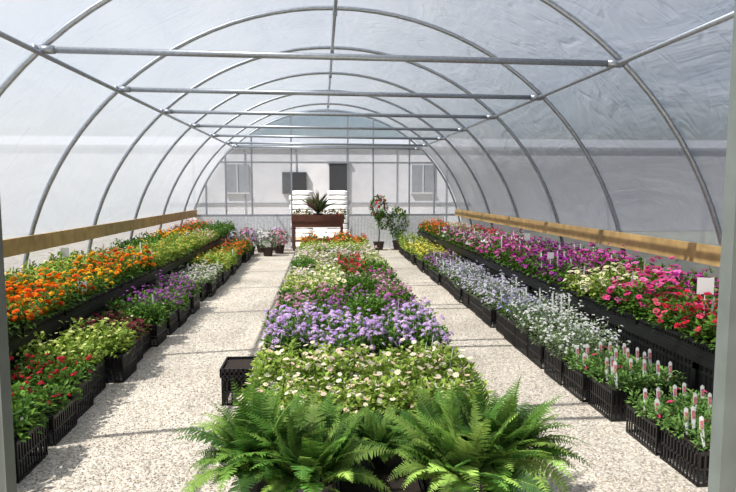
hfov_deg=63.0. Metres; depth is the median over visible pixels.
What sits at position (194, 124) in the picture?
hoop
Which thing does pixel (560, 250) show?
flowers
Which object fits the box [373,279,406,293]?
flowers
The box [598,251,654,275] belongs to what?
flowers
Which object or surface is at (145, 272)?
flowers
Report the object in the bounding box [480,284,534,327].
tray
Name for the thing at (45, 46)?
hoop
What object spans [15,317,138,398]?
tray
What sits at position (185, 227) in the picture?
flowers
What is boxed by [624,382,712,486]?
tray
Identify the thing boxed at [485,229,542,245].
tray
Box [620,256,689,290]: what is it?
trays
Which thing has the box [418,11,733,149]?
metal pipe
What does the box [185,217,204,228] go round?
tray
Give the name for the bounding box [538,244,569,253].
flowers
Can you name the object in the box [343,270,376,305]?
tray
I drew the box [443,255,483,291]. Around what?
flowers
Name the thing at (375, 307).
tray
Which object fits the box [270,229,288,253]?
potted flowering plant
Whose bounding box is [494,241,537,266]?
flowering plant
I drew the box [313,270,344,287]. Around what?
flowers
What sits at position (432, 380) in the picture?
flowers
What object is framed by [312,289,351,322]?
trays
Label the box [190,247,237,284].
trays
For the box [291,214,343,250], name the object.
planter
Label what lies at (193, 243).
plant
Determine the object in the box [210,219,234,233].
tray
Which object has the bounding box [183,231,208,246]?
tray
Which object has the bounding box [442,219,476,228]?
trays
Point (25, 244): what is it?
board
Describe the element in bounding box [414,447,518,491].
crate
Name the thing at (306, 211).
potted plants
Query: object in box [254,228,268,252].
potted flowering plant
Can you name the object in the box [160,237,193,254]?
plant
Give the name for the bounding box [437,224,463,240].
flowering plant
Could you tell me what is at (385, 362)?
flowers
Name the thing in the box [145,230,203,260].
flowers
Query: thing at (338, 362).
flowers
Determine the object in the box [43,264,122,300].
trays
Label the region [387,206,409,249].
potted shrub
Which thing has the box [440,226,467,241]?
flowering plant
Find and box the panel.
[192,216,443,248]
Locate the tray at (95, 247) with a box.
[81,247,120,258]
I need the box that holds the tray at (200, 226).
[180,219,205,227]
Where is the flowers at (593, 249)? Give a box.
[558,242,610,261]
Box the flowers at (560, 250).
[550,242,584,256]
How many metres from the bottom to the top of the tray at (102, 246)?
0.293 m
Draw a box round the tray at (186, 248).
[151,239,190,257]
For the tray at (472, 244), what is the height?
0.413 m
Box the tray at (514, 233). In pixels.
[493,229,522,240]
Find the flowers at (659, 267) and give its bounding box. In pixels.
[620,256,681,279]
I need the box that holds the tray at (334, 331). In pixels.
[306,300,359,359]
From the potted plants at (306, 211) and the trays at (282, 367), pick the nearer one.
the trays at (282, 367)
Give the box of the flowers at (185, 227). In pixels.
[168,222,195,231]
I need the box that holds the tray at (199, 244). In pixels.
[170,230,203,250]
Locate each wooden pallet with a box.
[289,190,313,238]
[325,190,349,238]
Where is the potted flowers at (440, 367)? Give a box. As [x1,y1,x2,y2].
[402,339,492,407]
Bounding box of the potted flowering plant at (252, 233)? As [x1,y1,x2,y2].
[240,229,258,254]
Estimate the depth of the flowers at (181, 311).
7.53 m
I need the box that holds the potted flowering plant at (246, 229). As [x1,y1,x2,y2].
[237,227,254,243]
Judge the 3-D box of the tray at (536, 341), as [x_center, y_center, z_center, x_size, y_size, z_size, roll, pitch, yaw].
[1.918,0.866,5.903,0.697,0.578,0.539,0,5,-4]
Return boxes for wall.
[4,218,190,274]
[461,217,719,288]
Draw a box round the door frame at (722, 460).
[0,0,735,491]
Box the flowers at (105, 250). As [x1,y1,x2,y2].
[81,244,135,258]
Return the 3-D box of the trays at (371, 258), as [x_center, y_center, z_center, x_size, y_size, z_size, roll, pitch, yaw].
[0.080,0.369,10.832,0.570,0.651,1.311,0,5,-4]
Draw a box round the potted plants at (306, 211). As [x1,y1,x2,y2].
[291,208,346,218]
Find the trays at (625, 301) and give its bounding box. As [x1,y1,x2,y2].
[596,269,696,323]
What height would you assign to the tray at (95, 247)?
0.326 m
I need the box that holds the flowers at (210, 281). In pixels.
[181,268,217,296]
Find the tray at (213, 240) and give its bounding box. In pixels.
[188,228,215,243]
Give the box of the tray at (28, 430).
[11,380,52,483]
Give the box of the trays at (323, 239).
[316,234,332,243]
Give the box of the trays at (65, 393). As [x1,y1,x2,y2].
[9,349,98,446]
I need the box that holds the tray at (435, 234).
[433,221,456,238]
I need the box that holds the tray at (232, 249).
[204,247,236,260]
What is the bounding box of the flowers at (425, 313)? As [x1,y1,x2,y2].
[385,297,436,336]
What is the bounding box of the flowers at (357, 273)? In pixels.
[344,272,366,277]
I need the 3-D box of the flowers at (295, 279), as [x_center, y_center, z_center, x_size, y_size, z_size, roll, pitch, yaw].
[-0.964,0.650,8.581,0.522,0.511,0.681,0,5,-4]
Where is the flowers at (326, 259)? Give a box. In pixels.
[314,255,337,268]
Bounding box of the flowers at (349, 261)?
[335,251,364,268]
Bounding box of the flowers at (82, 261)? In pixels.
[37,250,92,267]
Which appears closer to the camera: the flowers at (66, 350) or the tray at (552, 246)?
the flowers at (66, 350)
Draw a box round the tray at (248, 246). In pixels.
[225,235,252,260]
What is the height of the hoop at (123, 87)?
3.996 m
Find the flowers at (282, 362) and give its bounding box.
[246,335,313,389]
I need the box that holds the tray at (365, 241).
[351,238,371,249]
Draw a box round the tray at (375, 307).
[346,291,387,319]
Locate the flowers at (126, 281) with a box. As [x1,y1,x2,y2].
[71,253,131,287]
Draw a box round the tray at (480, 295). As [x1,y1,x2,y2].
[433,255,534,327]
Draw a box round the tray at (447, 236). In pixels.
[437,223,482,246]
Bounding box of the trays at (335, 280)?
[312,266,346,301]
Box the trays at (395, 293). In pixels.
[376,280,417,311]
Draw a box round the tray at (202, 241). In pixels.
[177,234,205,248]
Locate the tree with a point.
(380, 213)
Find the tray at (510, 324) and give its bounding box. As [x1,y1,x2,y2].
[499,281,567,346]
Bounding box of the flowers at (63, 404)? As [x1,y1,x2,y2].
[11,376,82,446]
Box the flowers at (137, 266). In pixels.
[71,246,158,287]
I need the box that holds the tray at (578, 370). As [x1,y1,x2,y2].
[562,341,647,402]
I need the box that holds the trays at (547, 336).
[499,281,630,385]
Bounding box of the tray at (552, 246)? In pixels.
[522,237,584,256]
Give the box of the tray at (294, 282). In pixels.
[282,272,316,294]
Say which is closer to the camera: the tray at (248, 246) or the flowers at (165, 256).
the flowers at (165, 256)
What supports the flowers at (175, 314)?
on the trays at (179, 299)
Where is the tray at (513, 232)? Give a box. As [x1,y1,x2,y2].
[494,230,524,241]
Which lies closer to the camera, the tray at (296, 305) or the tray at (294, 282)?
the tray at (296, 305)
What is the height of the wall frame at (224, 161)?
3.927 m
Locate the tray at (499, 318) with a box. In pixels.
[495,289,550,335]
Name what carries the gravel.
on the floor
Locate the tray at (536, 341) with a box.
[527,304,602,368]
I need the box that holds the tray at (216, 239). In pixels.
[191,228,218,241]
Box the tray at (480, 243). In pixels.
[473,236,510,257]
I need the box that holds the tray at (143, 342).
[65,306,153,362]
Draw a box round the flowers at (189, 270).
[178,259,219,291]
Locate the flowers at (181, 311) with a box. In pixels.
[132,288,188,327]
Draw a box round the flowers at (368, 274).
[347,271,370,284]
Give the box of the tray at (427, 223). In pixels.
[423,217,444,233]
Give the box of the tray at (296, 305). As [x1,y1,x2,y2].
[274,295,313,321]
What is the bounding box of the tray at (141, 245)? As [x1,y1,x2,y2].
[136,238,179,263]
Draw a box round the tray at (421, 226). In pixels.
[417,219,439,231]
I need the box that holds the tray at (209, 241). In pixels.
[183,228,211,245]
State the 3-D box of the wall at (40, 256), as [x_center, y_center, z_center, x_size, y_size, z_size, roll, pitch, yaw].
[-4.508,0.321,9.479,0.158,1.000,15.650,0,5,-4]
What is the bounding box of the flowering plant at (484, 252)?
[479,237,514,260]
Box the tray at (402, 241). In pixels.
[397,231,426,255]
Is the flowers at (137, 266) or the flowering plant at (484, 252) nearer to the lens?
the flowers at (137, 266)
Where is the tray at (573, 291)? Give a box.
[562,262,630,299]
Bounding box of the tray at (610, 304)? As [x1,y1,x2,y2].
[596,269,675,314]
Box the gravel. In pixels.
[17,278,693,491]
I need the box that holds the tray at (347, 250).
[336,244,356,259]
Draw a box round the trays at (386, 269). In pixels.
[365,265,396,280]
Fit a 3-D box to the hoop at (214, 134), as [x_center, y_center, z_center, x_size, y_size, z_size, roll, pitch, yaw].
[-0.894,-1.599,13.929,8.008,3.996,0.130,0,5,-4]
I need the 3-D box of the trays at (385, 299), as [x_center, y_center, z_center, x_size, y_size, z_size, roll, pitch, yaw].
[0.383,0.798,6.866,0.517,0.536,0.690,-1,5,-9]
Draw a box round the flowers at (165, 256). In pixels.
[123,238,179,270]
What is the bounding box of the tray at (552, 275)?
[516,249,611,292]
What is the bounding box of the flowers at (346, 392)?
[302,371,372,424]
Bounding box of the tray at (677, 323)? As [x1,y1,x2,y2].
[638,285,718,347]
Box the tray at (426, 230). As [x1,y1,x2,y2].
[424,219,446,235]
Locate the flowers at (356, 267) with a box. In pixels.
[339,260,367,275]
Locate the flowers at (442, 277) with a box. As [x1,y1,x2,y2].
[439,258,475,288]
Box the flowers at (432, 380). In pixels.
[414,356,492,407]
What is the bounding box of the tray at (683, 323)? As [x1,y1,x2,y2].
[659,290,717,347]
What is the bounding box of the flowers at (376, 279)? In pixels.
[370,271,403,287]
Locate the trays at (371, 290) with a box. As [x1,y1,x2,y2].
[344,284,379,309]
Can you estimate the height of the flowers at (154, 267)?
0.382 m
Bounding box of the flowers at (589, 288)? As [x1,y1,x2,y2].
[562,259,644,306]
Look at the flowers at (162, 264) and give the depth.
9.07 m
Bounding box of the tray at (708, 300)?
[705,289,718,304]
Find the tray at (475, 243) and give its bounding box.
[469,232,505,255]
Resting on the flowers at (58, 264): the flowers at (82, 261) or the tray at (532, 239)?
the flowers at (82, 261)
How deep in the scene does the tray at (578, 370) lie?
4.94 m
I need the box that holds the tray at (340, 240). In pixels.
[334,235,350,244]
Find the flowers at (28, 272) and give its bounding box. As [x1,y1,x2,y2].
[5,264,69,282]
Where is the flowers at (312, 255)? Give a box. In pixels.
[294,250,317,261]
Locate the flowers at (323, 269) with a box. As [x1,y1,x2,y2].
[313,266,342,280]
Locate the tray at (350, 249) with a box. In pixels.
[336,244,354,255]
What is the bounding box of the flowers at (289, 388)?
[233,368,310,414]
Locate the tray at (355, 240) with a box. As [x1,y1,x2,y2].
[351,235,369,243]
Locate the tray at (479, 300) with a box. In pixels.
[474,274,524,319]
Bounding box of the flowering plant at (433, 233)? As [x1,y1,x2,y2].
[430,223,449,237]
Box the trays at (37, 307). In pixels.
[5,267,100,336]
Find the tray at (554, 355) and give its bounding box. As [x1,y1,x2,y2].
[544,305,630,385]
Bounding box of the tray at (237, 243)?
[216,238,241,253]
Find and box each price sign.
[61,248,68,257]
[77,281,86,299]
[524,233,529,239]
[547,252,553,263]
[697,277,713,312]
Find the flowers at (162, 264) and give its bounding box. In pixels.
[123,247,167,270]
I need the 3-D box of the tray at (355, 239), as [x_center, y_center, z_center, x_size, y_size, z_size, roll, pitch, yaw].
[-0.270,-0.028,15.385,0.575,0.596,1.935,0,5,-4]
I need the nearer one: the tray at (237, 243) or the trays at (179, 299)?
the trays at (179, 299)
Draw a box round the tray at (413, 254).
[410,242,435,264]
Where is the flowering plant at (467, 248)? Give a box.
[463,231,499,252]
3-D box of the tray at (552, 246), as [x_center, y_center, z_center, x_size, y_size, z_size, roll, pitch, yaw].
[2.899,0.083,9.499,0.731,0.430,2.159,0,5,-4]
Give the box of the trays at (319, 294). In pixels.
[310,282,347,307]
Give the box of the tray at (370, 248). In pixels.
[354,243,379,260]
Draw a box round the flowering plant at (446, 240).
[441,223,471,243]
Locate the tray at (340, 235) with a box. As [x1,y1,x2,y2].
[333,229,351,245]
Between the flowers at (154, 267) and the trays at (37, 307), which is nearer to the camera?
the trays at (37, 307)
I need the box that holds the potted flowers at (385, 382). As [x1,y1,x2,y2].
[356,338,432,434]
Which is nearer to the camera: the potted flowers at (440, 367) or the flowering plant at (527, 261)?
the potted flowers at (440, 367)
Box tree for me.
[369,195,390,249]
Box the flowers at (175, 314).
[120,284,180,335]
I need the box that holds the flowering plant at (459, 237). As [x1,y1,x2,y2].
[455,229,485,248]
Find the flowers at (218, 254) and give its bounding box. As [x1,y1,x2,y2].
[201,250,231,280]
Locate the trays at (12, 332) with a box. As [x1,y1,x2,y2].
[6,303,22,343]
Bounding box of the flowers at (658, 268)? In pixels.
[637,265,689,290]
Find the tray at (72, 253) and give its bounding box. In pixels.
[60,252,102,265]
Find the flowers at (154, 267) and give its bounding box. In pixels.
[112,246,158,273]
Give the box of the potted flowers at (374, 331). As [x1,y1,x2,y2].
[349,307,408,363]
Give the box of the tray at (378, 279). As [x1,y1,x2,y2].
[370,271,406,293]
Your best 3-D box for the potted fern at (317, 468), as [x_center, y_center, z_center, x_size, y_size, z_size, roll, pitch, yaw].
[-0.317,1.015,2.927,0.760,0.555,0.829,-3,6,-28]
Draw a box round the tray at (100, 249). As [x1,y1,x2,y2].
[92,244,126,257]
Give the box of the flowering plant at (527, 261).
[516,250,565,277]
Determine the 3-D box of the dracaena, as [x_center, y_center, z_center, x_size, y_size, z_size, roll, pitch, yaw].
[-1.426,-1.163,16.985,1.076,0.919,0.986,2,6,23]
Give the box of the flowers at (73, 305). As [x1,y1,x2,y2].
[5,273,82,315]
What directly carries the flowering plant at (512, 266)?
on the tray at (506, 254)
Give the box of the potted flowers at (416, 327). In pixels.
[385,297,453,363]
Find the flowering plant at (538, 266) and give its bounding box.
[526,249,577,281]
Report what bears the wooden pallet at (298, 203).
on the floor
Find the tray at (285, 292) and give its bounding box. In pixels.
[274,281,314,307]
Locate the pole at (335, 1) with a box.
[327,0,337,112]
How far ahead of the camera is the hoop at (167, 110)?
9.60 m
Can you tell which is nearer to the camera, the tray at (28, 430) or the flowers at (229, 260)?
the tray at (28, 430)
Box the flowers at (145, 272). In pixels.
[102,252,151,277]
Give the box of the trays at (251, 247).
[230,239,253,256]
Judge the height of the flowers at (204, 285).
0.480 m
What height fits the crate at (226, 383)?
0.228 m
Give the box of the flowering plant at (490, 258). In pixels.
[485,234,528,263]
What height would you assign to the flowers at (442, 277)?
0.494 m
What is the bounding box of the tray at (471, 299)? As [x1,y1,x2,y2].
[467,271,515,312]
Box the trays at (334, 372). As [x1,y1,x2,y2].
[300,340,372,424]
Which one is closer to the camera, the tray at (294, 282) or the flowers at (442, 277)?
the tray at (294, 282)
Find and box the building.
[190,137,461,232]
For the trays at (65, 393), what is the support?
on the floor
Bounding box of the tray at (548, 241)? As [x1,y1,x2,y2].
[523,237,558,250]
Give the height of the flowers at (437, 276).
0.474 m
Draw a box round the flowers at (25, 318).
[5,288,47,336]
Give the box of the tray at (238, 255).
[212,242,242,265]
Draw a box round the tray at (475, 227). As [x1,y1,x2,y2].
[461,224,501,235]
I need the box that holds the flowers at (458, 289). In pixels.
[452,267,495,302]
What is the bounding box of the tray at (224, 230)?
[202,222,226,237]
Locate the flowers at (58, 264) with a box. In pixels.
[19,249,113,276]
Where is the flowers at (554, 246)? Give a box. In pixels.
[542,242,581,254]
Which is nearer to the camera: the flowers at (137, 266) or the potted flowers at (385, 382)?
the potted flowers at (385, 382)
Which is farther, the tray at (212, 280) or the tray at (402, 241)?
the tray at (402, 241)
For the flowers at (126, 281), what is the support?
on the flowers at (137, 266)
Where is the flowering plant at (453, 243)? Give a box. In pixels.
[451,226,482,246]
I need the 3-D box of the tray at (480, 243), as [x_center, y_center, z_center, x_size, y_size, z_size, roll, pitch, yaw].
[2.248,0.007,10.644,0.719,0.368,0.535,0,5,-4]
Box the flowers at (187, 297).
[138,284,191,317]
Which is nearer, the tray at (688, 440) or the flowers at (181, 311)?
the tray at (688, 440)
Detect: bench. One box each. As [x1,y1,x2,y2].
[9,233,234,374]
[417,231,714,401]
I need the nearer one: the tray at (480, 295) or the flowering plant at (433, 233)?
the tray at (480, 295)
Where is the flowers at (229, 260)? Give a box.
[199,252,232,276]
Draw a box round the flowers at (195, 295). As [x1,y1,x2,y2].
[152,270,200,313]
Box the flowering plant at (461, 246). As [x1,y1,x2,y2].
[459,231,493,250]
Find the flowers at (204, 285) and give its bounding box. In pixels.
[165,269,207,301]
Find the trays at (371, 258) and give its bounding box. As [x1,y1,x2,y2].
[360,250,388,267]
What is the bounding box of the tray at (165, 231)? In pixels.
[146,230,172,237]
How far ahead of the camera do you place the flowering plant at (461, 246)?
11.83 m
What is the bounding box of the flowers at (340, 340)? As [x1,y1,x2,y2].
[306,319,359,359]
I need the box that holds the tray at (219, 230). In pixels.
[201,225,224,238]
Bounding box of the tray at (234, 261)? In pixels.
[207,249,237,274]
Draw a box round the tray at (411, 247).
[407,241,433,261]
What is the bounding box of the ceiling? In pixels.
[0,0,734,245]
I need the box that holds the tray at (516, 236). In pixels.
[510,235,542,245]
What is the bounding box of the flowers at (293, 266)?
[285,266,314,281]
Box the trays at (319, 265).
[314,259,341,271]
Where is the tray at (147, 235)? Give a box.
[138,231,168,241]
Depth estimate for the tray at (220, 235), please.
14.15 m
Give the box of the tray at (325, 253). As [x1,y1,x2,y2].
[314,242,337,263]
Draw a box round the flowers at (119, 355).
[58,317,138,382]
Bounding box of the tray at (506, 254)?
[479,234,551,273]
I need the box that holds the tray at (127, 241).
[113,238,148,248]
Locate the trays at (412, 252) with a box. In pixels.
[403,237,448,272]
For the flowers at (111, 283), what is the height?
0.306 m
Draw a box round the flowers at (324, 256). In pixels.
[314,249,337,263]
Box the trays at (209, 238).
[177,228,218,248]
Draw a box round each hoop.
[0,0,721,245]
[22,6,625,273]
[87,46,564,253]
[129,72,523,241]
[158,89,493,233]
[180,103,471,227]
[194,110,460,222]
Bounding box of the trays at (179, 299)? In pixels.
[120,270,201,335]
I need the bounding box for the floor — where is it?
[15,233,708,491]
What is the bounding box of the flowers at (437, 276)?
[433,257,469,284]
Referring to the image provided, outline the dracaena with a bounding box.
[299,190,336,214]
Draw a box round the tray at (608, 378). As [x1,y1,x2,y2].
[562,341,687,421]
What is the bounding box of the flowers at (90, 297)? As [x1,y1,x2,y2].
[31,267,100,307]
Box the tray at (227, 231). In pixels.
[205,222,229,236]
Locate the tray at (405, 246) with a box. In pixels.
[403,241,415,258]
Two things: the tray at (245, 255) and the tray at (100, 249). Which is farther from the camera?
the tray at (245, 255)
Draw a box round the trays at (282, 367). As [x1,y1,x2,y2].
[233,335,313,414]
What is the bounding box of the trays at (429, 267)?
[423,249,459,281]
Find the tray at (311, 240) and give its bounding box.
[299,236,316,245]
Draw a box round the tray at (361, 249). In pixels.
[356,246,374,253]
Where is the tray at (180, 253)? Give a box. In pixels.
[145,241,187,260]
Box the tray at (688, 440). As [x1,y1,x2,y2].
[656,406,711,486]
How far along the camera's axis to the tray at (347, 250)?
12.74 m
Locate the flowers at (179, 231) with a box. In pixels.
[146,228,190,237]
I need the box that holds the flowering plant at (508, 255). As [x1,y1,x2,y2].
[497,244,546,269]
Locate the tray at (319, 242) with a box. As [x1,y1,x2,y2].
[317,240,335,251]
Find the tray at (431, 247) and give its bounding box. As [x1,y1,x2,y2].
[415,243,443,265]
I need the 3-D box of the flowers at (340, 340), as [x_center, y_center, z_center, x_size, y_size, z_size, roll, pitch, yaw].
[-0.320,0.949,5.456,0.513,0.495,0.690,0,5,-5]
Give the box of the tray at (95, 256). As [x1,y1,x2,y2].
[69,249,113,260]
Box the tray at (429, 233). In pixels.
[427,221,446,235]
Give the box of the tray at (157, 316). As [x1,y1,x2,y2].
[101,294,170,346]
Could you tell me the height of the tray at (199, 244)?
0.400 m
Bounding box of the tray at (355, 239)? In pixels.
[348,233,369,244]
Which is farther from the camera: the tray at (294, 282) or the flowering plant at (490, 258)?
the flowering plant at (490, 258)
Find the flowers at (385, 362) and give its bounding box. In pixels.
[356,338,417,384]
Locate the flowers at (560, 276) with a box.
[549,253,611,292]
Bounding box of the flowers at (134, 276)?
[85,249,142,282]
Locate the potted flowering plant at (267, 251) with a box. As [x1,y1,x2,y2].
[257,230,278,255]
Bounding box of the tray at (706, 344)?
[690,302,717,357]
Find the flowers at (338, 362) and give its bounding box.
[300,340,364,399]
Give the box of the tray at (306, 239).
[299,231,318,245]
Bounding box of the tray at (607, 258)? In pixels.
[558,242,654,275]
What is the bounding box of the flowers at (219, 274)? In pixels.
[186,264,222,288]
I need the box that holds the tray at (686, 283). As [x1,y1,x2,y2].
[680,274,718,303]
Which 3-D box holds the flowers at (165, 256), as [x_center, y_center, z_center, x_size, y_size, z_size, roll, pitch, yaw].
[-3.412,0.105,9.373,0.759,0.408,1.352,0,5,-4]
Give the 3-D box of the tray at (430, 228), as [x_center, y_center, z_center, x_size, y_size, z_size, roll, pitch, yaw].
[1.842,-0.520,15.796,0.740,0.460,2.968,0,5,-4]
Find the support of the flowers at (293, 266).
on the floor
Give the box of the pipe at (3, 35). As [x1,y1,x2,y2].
[0,31,235,148]
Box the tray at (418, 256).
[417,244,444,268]
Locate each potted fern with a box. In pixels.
[169,371,342,491]
[230,393,392,491]
[280,390,374,469]
[349,401,417,466]
[374,380,555,491]
[383,379,498,459]
[423,367,593,491]
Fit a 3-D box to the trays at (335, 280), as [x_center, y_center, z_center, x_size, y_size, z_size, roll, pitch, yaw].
[-0.539,0.592,8.311,0.560,0.676,1.266,0,5,-4]
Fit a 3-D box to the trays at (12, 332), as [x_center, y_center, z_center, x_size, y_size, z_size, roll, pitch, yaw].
[-2.975,0.642,3.608,0.720,0.412,2.531,0,5,-4]
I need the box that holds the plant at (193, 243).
[165,233,199,252]
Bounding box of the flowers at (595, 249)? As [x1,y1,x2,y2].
[571,243,623,264]
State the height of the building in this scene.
4.200 m
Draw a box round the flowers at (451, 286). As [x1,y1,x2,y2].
[448,263,489,296]
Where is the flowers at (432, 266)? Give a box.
[429,256,459,281]
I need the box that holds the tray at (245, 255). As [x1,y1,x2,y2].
[227,240,248,262]
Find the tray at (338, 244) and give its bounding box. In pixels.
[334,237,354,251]
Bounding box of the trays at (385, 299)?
[382,290,422,321]
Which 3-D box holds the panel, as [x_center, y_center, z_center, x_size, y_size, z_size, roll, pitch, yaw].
[-1.387,-0.395,17.472,7.300,0.940,0.004,0,5,-4]
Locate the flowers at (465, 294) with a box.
[461,270,508,308]
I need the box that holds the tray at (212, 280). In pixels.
[165,259,222,301]
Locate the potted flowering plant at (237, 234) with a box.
[227,229,241,241]
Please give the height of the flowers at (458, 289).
0.516 m
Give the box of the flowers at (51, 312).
[5,281,69,324]
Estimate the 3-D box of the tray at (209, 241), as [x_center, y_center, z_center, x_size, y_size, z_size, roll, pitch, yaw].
[-3.691,-0.212,12.943,0.706,0.376,0.514,0,5,-5]
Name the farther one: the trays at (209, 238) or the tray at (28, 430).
the trays at (209, 238)
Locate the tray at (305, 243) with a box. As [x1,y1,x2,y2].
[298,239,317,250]
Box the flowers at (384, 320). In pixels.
[349,310,395,333]
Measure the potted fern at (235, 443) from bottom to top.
0.621 m
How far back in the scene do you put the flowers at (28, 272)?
6.73 m
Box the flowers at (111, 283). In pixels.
[62,264,122,293]
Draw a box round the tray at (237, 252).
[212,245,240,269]
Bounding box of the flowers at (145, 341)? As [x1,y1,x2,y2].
[88,306,153,353]
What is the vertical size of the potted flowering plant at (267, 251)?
0.687 m
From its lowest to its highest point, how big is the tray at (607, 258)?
0.493 m
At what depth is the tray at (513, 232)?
11.54 m
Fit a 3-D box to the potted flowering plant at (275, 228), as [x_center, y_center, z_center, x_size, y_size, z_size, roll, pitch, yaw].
[-2.602,-0.209,16.901,0.569,0.676,0.599,0,5,4]
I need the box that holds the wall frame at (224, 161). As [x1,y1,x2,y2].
[197,112,454,248]
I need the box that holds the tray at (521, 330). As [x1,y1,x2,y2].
[514,290,581,356]
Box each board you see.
[3,210,196,257]
[455,209,720,266]
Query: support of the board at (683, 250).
attached to the hoop at (167, 110)
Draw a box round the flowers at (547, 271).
[535,253,592,286]
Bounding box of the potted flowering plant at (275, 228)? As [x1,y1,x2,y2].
[269,227,283,250]
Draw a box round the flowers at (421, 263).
[417,247,448,272]
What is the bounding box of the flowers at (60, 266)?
[19,257,81,276]
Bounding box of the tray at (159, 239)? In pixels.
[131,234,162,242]
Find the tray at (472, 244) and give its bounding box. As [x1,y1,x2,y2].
[455,229,510,257]
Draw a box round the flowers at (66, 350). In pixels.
[15,330,105,398]
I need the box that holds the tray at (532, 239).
[522,237,550,248]
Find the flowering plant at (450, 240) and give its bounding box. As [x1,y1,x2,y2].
[447,228,472,244]
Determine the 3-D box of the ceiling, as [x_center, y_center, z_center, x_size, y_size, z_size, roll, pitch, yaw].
[-0.564,-1.709,9.593,7.772,3.012,15.650,0,5,-4]
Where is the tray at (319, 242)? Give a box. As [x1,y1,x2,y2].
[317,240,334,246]
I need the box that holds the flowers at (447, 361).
[402,339,476,385]
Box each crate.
[221,377,252,405]
[336,447,425,491]
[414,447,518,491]
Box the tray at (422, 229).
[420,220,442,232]
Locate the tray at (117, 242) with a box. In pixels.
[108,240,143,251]
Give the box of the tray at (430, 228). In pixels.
[417,217,456,238]
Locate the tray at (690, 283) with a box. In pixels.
[653,264,718,303]
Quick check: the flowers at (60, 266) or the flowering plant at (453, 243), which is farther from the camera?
the flowering plant at (453, 243)
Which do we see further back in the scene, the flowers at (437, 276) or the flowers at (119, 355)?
the flowers at (437, 276)
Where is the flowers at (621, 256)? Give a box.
[582,244,640,270]
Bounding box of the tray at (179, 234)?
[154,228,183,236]
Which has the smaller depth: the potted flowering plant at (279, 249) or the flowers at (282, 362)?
the flowers at (282, 362)
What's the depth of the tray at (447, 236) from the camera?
13.28 m
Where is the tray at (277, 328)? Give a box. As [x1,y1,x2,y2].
[260,299,316,370]
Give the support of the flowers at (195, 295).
on the trays at (179, 299)
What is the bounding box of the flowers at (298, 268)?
[288,264,314,276]
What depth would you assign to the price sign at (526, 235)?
10.26 m
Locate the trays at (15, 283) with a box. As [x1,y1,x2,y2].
[5,272,35,291]
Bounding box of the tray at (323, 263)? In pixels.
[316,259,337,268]
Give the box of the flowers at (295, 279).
[284,274,313,287]
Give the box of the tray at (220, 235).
[195,228,221,239]
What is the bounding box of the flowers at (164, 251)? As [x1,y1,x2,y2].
[126,242,174,266]
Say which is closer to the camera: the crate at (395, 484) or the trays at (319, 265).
the crate at (395, 484)
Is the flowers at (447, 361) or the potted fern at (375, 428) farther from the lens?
the flowers at (447, 361)
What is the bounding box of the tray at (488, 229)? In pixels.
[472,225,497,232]
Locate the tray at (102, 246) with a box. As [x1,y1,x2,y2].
[100,246,135,252]
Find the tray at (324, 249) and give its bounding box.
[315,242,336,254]
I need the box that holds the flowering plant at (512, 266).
[508,246,551,273]

